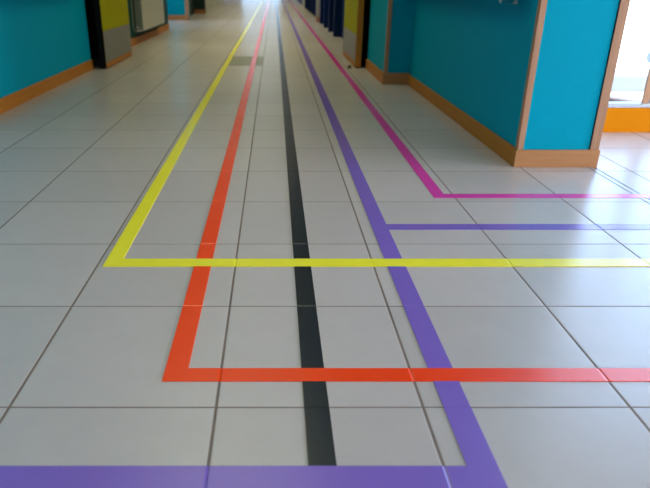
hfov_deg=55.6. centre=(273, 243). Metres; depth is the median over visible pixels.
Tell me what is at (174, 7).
wall
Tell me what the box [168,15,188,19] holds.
baseboard
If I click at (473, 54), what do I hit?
wall
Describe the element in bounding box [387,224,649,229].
tape
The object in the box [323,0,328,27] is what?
pilaster
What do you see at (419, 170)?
tape
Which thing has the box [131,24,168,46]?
baseboard
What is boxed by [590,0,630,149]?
trim
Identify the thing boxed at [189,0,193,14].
wall
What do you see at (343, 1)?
wall
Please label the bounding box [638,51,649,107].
door
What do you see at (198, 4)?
wall
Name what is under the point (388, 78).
baseboard
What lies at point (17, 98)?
baseboard
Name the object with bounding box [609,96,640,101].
wooden board
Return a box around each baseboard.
[0,59,92,113]
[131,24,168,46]
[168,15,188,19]
[194,10,205,13]
[206,1,224,10]
[366,59,383,83]
[382,73,409,84]
[407,74,516,165]
[513,150,599,166]
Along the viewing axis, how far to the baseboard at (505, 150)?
3.76 m
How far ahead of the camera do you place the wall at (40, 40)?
4.99 m
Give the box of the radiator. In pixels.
[130,0,164,31]
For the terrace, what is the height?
0.140 m
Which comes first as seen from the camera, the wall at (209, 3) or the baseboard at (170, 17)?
the baseboard at (170, 17)
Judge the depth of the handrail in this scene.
3.05 m
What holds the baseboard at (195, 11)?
attached to the wall at (198, 4)
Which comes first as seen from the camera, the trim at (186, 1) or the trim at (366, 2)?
the trim at (366, 2)
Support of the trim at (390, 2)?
attached to the wall at (403, 11)
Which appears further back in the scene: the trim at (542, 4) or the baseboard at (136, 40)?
the baseboard at (136, 40)
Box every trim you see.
[185,0,188,14]
[361,0,369,54]
[384,0,392,72]
[515,0,547,149]
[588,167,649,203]
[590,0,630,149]
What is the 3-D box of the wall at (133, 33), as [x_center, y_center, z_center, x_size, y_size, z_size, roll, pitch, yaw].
[-2.158,-4.420,9.165,0.285,2.600,4.470,0,23,0]
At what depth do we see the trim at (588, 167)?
2.81 m
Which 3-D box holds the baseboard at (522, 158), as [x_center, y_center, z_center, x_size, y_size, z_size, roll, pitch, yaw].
[1.399,-0.424,3.038,0.414,0.087,0.015,0,23,0]
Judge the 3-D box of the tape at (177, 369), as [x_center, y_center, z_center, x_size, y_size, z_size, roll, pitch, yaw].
[3.370,-8.124,21.094,7.260,0.002,42.822,0,23,0]
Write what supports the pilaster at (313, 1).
attached to the wall
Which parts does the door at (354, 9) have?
rail, kick plate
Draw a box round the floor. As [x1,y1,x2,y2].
[0,0,649,487]
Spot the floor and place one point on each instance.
(85, 345)
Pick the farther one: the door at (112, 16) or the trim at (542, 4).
the door at (112, 16)
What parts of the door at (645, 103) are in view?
kick sill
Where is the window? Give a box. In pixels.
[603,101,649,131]
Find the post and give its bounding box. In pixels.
[316,0,319,22]
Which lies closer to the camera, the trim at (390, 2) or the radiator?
the trim at (390, 2)
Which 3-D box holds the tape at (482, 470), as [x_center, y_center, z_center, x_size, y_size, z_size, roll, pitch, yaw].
[-0.726,-8.059,20.943,2.308,0.002,43.153,0,23,0]
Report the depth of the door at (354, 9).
6.63 m
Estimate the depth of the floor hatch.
7.05 m
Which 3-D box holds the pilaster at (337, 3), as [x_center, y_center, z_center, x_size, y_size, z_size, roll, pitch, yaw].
[1.046,-4.649,9.703,0.116,2.597,0.100,0,23,0]
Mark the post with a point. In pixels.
(317, 1)
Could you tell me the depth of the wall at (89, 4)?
7.16 m
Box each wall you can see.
[0,0,90,97]
[84,0,99,59]
[127,0,167,38]
[167,0,189,19]
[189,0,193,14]
[194,0,205,9]
[205,0,223,7]
[341,0,344,37]
[366,0,370,55]
[368,0,415,72]
[410,0,619,149]
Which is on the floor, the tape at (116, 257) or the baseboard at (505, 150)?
the tape at (116, 257)
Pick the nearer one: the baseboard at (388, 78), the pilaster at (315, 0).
the baseboard at (388, 78)
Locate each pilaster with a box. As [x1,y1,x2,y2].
[312,0,314,14]
[314,0,315,16]
[320,0,323,23]
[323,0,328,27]
[328,0,333,31]
[333,0,341,36]
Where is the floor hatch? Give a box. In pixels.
[222,56,262,65]
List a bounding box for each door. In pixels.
[94,0,131,67]
[343,0,363,66]
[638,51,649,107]
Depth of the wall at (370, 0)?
7.53 m
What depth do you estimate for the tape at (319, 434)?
1.68 m
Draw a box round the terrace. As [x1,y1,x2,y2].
[610,0,649,100]
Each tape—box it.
[0,0,507,487]
[103,0,649,266]
[162,0,649,381]
[275,0,336,465]
[288,0,649,197]
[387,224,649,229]
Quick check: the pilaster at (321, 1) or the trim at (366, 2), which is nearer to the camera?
the trim at (366, 2)
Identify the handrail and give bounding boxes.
[499,0,517,3]
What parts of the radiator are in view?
panel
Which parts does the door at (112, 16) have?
kick plate, rail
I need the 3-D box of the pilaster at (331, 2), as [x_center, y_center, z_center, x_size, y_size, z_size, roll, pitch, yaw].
[1.046,-5.067,10.677,0.116,2.597,0.100,0,23,0]
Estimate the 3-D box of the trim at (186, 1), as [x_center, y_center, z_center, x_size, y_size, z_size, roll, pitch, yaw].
[-2.058,-6.571,14.039,0.085,2.490,0.015,0,23,0]
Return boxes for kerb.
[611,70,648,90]

